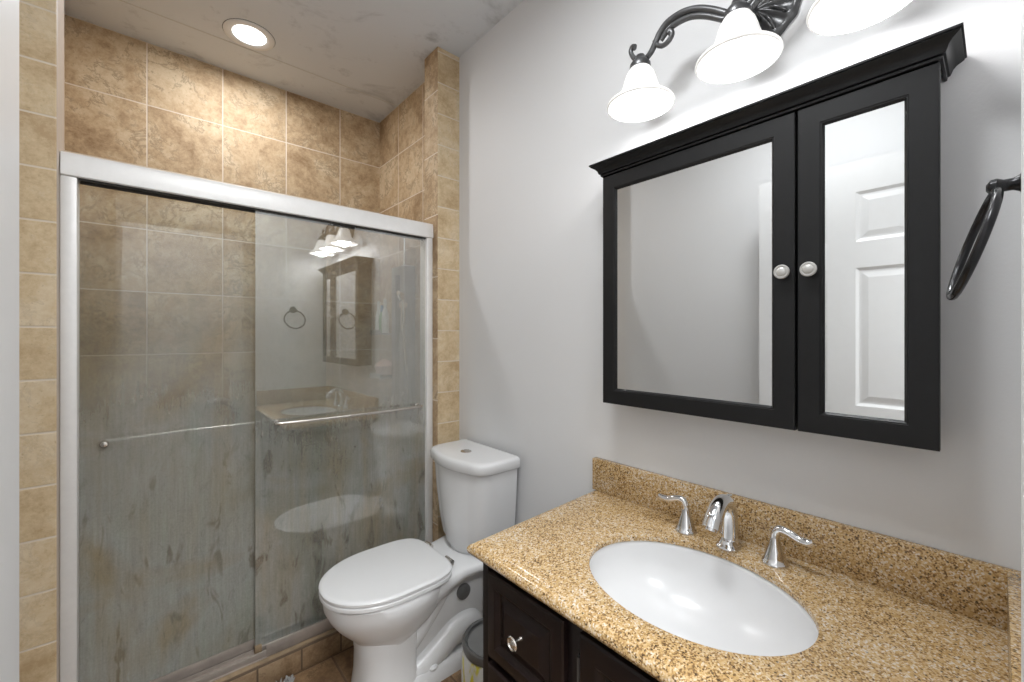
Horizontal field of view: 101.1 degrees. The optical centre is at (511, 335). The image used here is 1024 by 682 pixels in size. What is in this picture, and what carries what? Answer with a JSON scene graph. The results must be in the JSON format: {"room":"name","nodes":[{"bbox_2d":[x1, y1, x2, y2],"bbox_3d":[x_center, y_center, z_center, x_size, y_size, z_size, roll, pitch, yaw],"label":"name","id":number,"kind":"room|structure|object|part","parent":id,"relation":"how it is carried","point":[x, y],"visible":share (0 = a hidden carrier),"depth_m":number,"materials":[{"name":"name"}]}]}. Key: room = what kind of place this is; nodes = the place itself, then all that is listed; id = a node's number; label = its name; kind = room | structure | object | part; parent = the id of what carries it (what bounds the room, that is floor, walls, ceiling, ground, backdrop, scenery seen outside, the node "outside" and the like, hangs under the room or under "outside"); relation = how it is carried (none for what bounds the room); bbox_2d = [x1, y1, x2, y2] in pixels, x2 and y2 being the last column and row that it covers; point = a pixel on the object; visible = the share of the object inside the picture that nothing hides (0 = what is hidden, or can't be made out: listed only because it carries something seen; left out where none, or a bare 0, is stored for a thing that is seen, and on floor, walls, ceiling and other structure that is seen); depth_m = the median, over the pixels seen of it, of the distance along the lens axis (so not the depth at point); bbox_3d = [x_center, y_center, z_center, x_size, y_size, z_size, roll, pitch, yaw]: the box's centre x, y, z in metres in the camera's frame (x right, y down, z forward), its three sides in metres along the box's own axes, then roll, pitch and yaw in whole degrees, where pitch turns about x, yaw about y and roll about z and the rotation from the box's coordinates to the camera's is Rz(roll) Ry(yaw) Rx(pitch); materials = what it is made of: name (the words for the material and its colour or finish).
{"room":"bathroom","nodes":[
{"label":"bathroom","id":0,"kind":"room"},
{"bbox_2d":[64,12,64,150],"bbox_3d":[-1.698,-0.045,1.482,0.100,2.650,0.745,0,0,-41],"label":"wall","id":1,"kind":"structure","parent":0,"point":[64,12],"depth_m":1.78,"materials":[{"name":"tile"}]},
{"bbox_2d":[65,14,379,466],"bbox_3d":[-1.407,-0.045,2.291,1.600,2.650,0.095,0,0,-41],"label":"wall","id":2,"kind":"structure","parent":0,"point":[183,305],"depth_m":2.13,"materials":[{"name":"tile"}]},
{"bbox_2d":[19,0,458,681],"bbox_3d":[-0.861,-0.045,1.643,1.514,2.650,0.140,0,0,-41],"label":"wall","id":3,"kind":"structure","parent":0,"point":[41,22],"depth_m":1.18,"materials":[{"name":"tile"}]},
{"bbox_2d":[222,631,352,681],"bbox_3d":[-0.863,1.236,1.643,1.232,0.088,0.128,0,0,-41],"label":"trim","id":4,"kind":"structure","parent":3,"relation":"attached to","point":[296,660],"depth_m":1.60,"materials":[{"name":"tile"}]},
{"bbox_2d":[60,151,432,681],"bbox_3d":[-0.867,0.328,1.648,1.229,1.731,0.155,0,0,-41],"label":"shower door","id":5,"kind":"structure","parent":4,"relation":"on","point":[191,560],"depth_m":1.49,"materials":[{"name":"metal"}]},
{"bbox_3d":[-1.043,1.153,1.515,0.718,0.038,0.020,0,0,-41],"label":"rail","id":6,"kind":"part","parent":5,"relation":"part of","materials":[{"name":"metal"}]},
{"bbox_3d":[-1.044,0.345,1.516,0.718,1.634,0.006,0,0,-41],"label":"glass panel","id":7,"kind":"part","parent":5,"relation":"part of","materials":[{"name":"clear glass"}]},
{"bbox_3d":[-0.865,-0.502,1.647,1.228,0.071,0.074,0,0,-41],"label":"header rail","id":8,"kind":"part","parent":5,"relation":"part of","materials":[{"name":"metal"}]},
{"bbox_3d":[-0.678,1.160,1.782,0.704,0.016,0.006,0,0,-41],"label":"rail","id":9,"kind":"part","parent":5,"relation":"part of","materials":[{"name":"metal"}]},
{"bbox_3d":[-0.683,0.345,1.788,0.704,1.634,0.006,0,0,-41],"label":"glass panel","id":10,"kind":"part","parent":5,"relation":"part of","materials":[{"name":"clear glass"}]},
{"bbox_2d":[64,0,522,122],"bbox_3d":[-0.320,-1.420,0.417,2.464,0.100,4.450,0,0,-41],"label":"ceiling","id":11,"kind":"structure","parent":0,"point":[379,49],"depth_m":1.91,"materials":[{"name":"paint"}]},
{"bbox_2d":[222,18,274,50],"bbox_3d":[-1.197,-1.367,1.922,0.206,0.008,0.206,0,0,-41],"label":"recessed light","id":12,"kind":"object","parent":11,"relation":"in","point":[248,34],"visible":1,"depth_m":1.91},
{"bbox_2d":[278,645,461,681],"bbox_3d":[-0.009,1.330,0.059,2.464,0.100,3.500,0,0,-41],"label":"floor","id":13,"kind":"structure","parent":0,"point":[338,667],"depth_m":1.61,"materials":[{"name":"tile"}]},
{"bbox_2d":[0,0,18,681],"bbox_3d":[-0.358,0.267,0.213,0.034,2.003,0.732,0,0,-41],"label":"door","id":14,"kind":"structure","parent":13,"relation":"on","point":[9,9],"depth_m":0.47,"materials":[{"name":"white paint"}]},
{"bbox_2d":[276,674,294,681],"bbox_3d":[-0.852,1.264,1.336,0.375,0.032,0.313,0,0,-41],"label":"bath mat","id":15,"kind":"object","parent":13,"relation":"on","point":[292,678],"visible":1,"depth_m":1.55,"materials":[{"name":"grey fabric"}]},
{"bbox_2d":[319,439,519,681],"bbox_3d":[-0.367,0.893,1.626,0.704,0.814,0.403,0,0,-41],"label":"toilet","id":16,"kind":"object","parent":13,"relation":"on","point":[406,607],"visible":0.96,"depth_m":1.58,"materials":[{"name":"white ceramic"}]},
{"bbox_3d":[-0.468,0.878,1.538,0.434,0.016,0.364,0,0,-41],"label":"seat","id":17,"kind":"part","parent":16,"relation":"part of","materials":[{"name":"plastic"}]},
{"bbox_3d":[-0.467,0.858,1.539,0.438,0.019,0.365,0,0,-41],"label":"seat lid","id":18,"kind":"part","parent":16,"relation":"part of","materials":[{"name":"plastic"}]},
{"bbox_3d":[-0.188,0.514,1.781,0.231,0.048,0.403,0,0,-41],"label":"tank lid","id":19,"kind":"part","parent":16,"relation":"part of","materials":[{"name":"white ceramic"}]},
{"bbox_3d":[-0.183,0.714,1.786,0.214,0.363,0.378,0,0,-41],"label":"tank","id":20,"kind":"part","parent":16,"relation":"part of","materials":[{"name":"white ceramic"}]},
{"bbox_2d":[461,618,482,681],"bbox_3d":[-0.058,1.143,1.416,0.220,0.274,0.221,0,0,-41],"label":"waste bin","id":21,"kind":"object","parent":13,"relation":"on","point":[472,642],"visible":0.36,"depth_m":1.37,"materials":[{"name":"grey plastic"}]},
{"bbox_2d":[483,563,659,681],"bbox_3d":[0.392,0.918,0.896,0.553,0.724,0.896,0,0,-41],"label":"vanity cabinet","id":22,"kind":"object","parent":13,"relation":"on","point":[525,639],"visible":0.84,"depth_m":0.92,"materials":[{"name":"brown wood"}]},
{"bbox_3d":[0.026,0.896,0.954,0.019,0.172,0.251,0,0,-41],"label":"drawer","id":23,"kind":"part","parent":22,"relation":"part of","materials":[{"name":"brown wood"}]},
{"bbox_3d":[0.009,0.682,0.940,0.030,0.031,0.031,0,0,-41],"label":"knob","id":24,"kind":"part","parent":22,"relation":"part of","materials":[{"name":"silver metal"}]},
{"bbox_3d":[0.026,0.686,0.954,0.019,0.208,0.251,0,0,-41],"label":"drawer","id":25,"kind":"part","parent":22,"relation":"part of","materials":[{"name":"brown wood"}]},
{"bbox_3d":[0.218,0.875,0.734,0.019,0.586,0.250,0,0,-41],"label":"door","id":26,"kind":"part","parent":22,"relation":"part of","materials":[{"name":"brown wood"}]},
{"bbox_2d":[467,490,1008,681],"bbox_3d":[0.383,0.537,0.912,0.552,0.035,0.938,0,0,-41],"label":"countertop","id":27,"kind":"structure","parent":22,"relation":"on","point":[867,632],"depth_m":0.79,"materials":[{"name":"stone"}]},
{"bbox_2d":[590,541,817,655],"bbox_3d":[0.373,0.618,0.890,0.387,0.166,0.492,0,0,-41],"label":"sink","id":28,"kind":"object","parent":27,"relation":"in","point":[703,598],"visible":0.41,"depth_m":1.00,"materials":[{"name":"white ceramic"}]},
{"bbox_2d":[657,493,814,569],"bbox_3d":[0.500,0.452,1.013,0.144,0.137,0.365,0,0,-41],"label":"faucet","id":29,"kind":"object","parent":27,"relation":"on","point":[721,515],"visible":1,"depth_m":0.99,"materials":[{"name":"silver metal"}]},
{"bbox_3d":[0.437,0.447,1.142,0.087,0.036,0.019,0,0,42],"label":"lever","id":30,"kind":"part","parent":29,"relation":"part of","materials":[{"name":"silver metal"}]},
{"bbox_3d":[0.462,0.490,1.119,0.055,0.060,0.055,0,0,-41],"label":"handle","id":31,"kind":"part","parent":29,"relation":"part of","materials":[{"name":"silver metal"}]},
{"bbox_3d":[0.502,0.452,1.011,0.144,0.137,0.052,0,0,-41],"label":"spout","id":32,"kind":"part","parent":29,"relation":"part of","materials":[{"name":"silver metal"}]},
{"bbox_3d":[0.600,0.490,0.961,0.055,0.060,0.055,0,0,-41],"label":"handle","id":33,"kind":"part","parent":29,"relation":"part of","materials":[{"name":"silver metal"}]},
{"bbox_3d":[0.619,0.447,0.932,0.019,0.036,0.087,0,0,-34],"label":"lever","id":34,"kind":"part","parent":29,"relation":"part of","materials":[{"name":"silver metal"}]},
{"bbox_2d":[1007,572,1020,681],"bbox_3d":[0.680,0.467,0.562,0.520,0.106,0.020,0,0,-41],"label":"sidesplash","id":35,"kind":"object","parent":27,"relation":"on","point":[1013,580],"visible":0.81,"depth_m":0.61,"materials":[{"name":"stone"}]},
{"bbox_2d":[380,0,1020,570],"bbox_3d":[0.104,-0.045,1.710,0.129,2.650,2.765,0,0,-41],"label":"wall","id":36,"kind":"structure","parent":0,"point":[536,90],"depth_m":1.33,"materials":[{"name":"paint"}]},
{"bbox_2d":[120,0,397,106],"bbox_3d":[-1.209,-1.370,2.059,1.395,0.004,0.005,0,0,-41],"label":"trim","id":37,"kind":"structure","parent":36,"relation":"attached to","point":[120,0],"depth_m":2.01,"materials":[{"name":"paint"}]},
{"bbox_2d":[370,373,391,378],"bbox_3d":[-0.761,0.237,2.515,0.120,0.030,0.145,0,0,-41],"label":"wall shelf","id":38,"kind":"object","parent":36,"relation":"attached to","point":[372,375],"visible":0.83,"depth_m":2.47,"materials":[{"name":"metal"}]},
{"bbox_2d":[375,359,391,375],"bbox_3d":[-0.755,0.190,2.509,0.113,0.103,0.117,0,0,-41],"label":"sponge","id":39,"kind":"object","parent":38,"relation":"on","point":[383,367],"visible":0.81,"depth_m":2.47,"materials":[{"name":"beige"}]},
{"bbox_2d":[370,330,391,334],"bbox_3d":[-0.761,-0.018,2.515,0.120,0.030,0.145,0,0,-41],"label":"wall shelf","id":40,"kind":"object","parent":36,"relation":"attached to","point":[372,332],"visible":0.89,"depth_m":2.46,"materials":[{"name":"metal"}]},
{"bbox_2d":[375,301,380,329],"bbox_3d":[-0.800,-0.110,2.531,0.038,0.190,0.038,0,0,-41],"label":"shampoo bottle","id":41,"kind":"object","parent":40,"relation":"on","point":[378,312],"visible":0.69,"depth_m":2.52,"materials":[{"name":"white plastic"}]},
{"bbox_2d":[379,312,381,332],"bbox_3d":[-0.772,-0.078,2.502,0.038,0.125,0.038,0,0,-41],"label":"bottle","id":42,"kind":"object","parent":40,"relation":"on","point":[380,316],"depth_m":2.48,"materials":[{"name":"white plastic"}]},
{"bbox_2d":[379,305,383,332],"bbox_3d":[-0.772,-0.098,2.502,0.038,0.165,0.038,0,0,-41],"label":"shampoo bottle","id":43,"kind":"object","parent":40,"relation":"on","point":[381,306],"visible":0.48,"depth_m":2.48,"materials":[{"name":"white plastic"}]},
{"bbox_2d":[382,299,388,332],"bbox_3d":[-0.744,-0.115,2.473,0.038,0.200,0.038,0,0,-41],"label":"shampoo bottle","id":44,"kind":"object","parent":40,"relation":"on","point":[385,320],"visible":0.98,"depth_m":2.46,"materials":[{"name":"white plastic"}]},
{"bbox_2d":[392,238,414,426],"bbox_3d":[-0.670,0.014,2.291,0.274,1.291,0.232,0,0,-41],"label":"tower","id":45,"kind":"object","parent":36,"relation":"attached to","point":[403,276],"visible":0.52,"depth_m":2.34,"materials":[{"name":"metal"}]},
{"bbox_2d":[607,0,912,121],"bbox_3d":[0.527,-0.763,0.996,0.223,0.263,0.660,0,0,-41],"label":"vanity light","id":46,"kind":"object","parent":36,"relation":"attached to","point":[748,41],"visible":1,"depth_m":1.01,"materials":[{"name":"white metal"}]},
{"bbox_2d":[630,53,650,68],"bbox_3d":[0.354,-0.757,1.163,0.057,0.050,0.057,0,0,-41],"label":"socket","id":47,"kind":"object","parent":46,"relation":"attached to","point":[640,60],"depth_m":1.14,"materials":[{"name":"brown metal"}]},
{"bbox_3d":[0.354,-0.684,1.163,0.180,0.104,0.180,0,0,-41],"label":"lamp shade","id":48,"kind":"part","parent":46,"relation":"part of","materials":[{"name":"white glass"}]},
{"bbox_3d":[0.467,-0.796,1.133,0.100,0.109,0.299,0,0,-41],"label":"arm","id":49,"kind":"part","parent":46,"relation":"part of","materials":[{"name":"grey metal"}]},
{"bbox_2d":[724,0,750,17],"bbox_3d":[0.520,-0.757,0.972,0.057,0.050,0.057,0,0,-41],"label":"socket","id":50,"kind":"object","parent":46,"relation":"attached to","point":[737,6],"depth_m":0.95,"materials":[{"name":"brown metal"}]},
{"bbox_3d":[0.520,-0.684,0.972,0.180,0.104,0.180,0,0,-41],"label":"lamp shade","id":51,"kind":"part","parent":46,"relation":"part of","materials":[{"name":"white glass"}]},
{"bbox_3d":[0.665,-0.796,0.906,0.100,0.109,0.299,0,0,-41],"label":"arm","id":52,"kind":"part","parent":46,"relation":"part of","materials":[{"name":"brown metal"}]},
{"bbox_3d":[0.669,-0.684,0.801,0.180,0.104,0.180,0,0,-41],"label":"lamp shade","id":53,"kind":"part","parent":46,"relation":"part of","materials":[{"name":"white glass"}]},
{"bbox_2d":[589,22,966,451],"bbox_3d":[0.546,-0.160,1.048,0.128,0.732,0.792,0,0,-41],"label":"medicine cabinet","id":54,"kind":"object","parent":36,"relation":"attached to","point":[774,261],"visible":1,"depth_m":0.91,"materials":[{"name":"black paint"}]},
{"bbox_2d":[617,142,771,405],"bbox_3d":[0.456,-0.141,1.116,0.004,0.602,0.418,0,0,-41],"label":"mirror","id":55,"kind":"object","parent":54,"relation":"attached to","point":[694,236],"depth_m":1.08,"materials":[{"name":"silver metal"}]},
{"bbox_3d":[0.455,-0.141,1.115,0.020,0.694,0.510,0,0,-41],"label":"door","id":56,"kind":"part","parent":54,"relation":"part of","materials":[{"name":"black paint"}]},
{"bbox_3d":[0.546,-0.507,1.048,0.128,0.037,0.792,0,0,-41],"label":"crown moulding","id":57,"kind":"part","parent":54,"relation":"part of","materials":[{"name":"black paint"}]},
{"bbox_3d":[0.593,-0.139,0.923,0.027,0.031,0.031,0,0,-41],"label":"knob","id":58,"kind":"part","parent":54,"relation":"part of","materials":[{"name":"grey metal"}]},
{"bbox_3d":[0.625,-0.139,0.886,0.027,0.031,0.031,0,0,-41],"label":"knob","id":59,"kind":"part","parent":54,"relation":"part of","materials":[{"name":"grey metal"}]},
{"bbox_2d":[825,101,903,420],"bbox_3d":[0.697,-0.141,0.838,0.004,0.602,0.124,0,0,-41],"label":"mirror","id":60,"kind":"object","parent":54,"relation":"attached to","point":[864,143],"depth_m":0.83,"materials":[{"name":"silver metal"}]},
{"bbox_3d":[0.697,-0.141,0.837,0.020,0.694,0.216,0,0,-41],"label":"door","id":61,"kind":"part","parent":54,"relation":"part of","materials":[{"name":"black paint"}]},
{"bbox_2d":[592,457,1020,630],"bbox_3d":[0.586,0.467,1.085,0.020,0.105,0.932,0,0,-41],"label":"backsplash","id":62,"kind":"structure","parent":36,"relation":"attached to","point":[972,588],"depth_m":0.90,"materials":[{"name":"stone"}]},
{"bbox_3d":[0.378,-0.045,0.208,1.684,2.650,0.118,0,0,-41],"label":"wall","id":63,"kind":"structure","parent":0,"visible":0},
{"bbox_2d":[946,173,1020,299],"bbox_3d":[0.652,-0.139,0.579,0.153,0.177,0.082,0,0,-41],"label":"towel ring","id":64,"kind":"object","parent":63,"relation":"attached to","point":[983,224],"visible":1,"depth_m":0.56,"materials":[{"name":"black metal"}]},
{"bbox_2d":[1021,0,1023,681],"bbox_3d":[0.216,0.225,0.068,0.795,2.110,0.153,0,0,-41],"label":"trim","id":65,"kind":"structure","parent":63,"relation":"attached to","point":[1022,1],"depth_m":0.37,"materials":[{"name":"white paint"}]}
]}

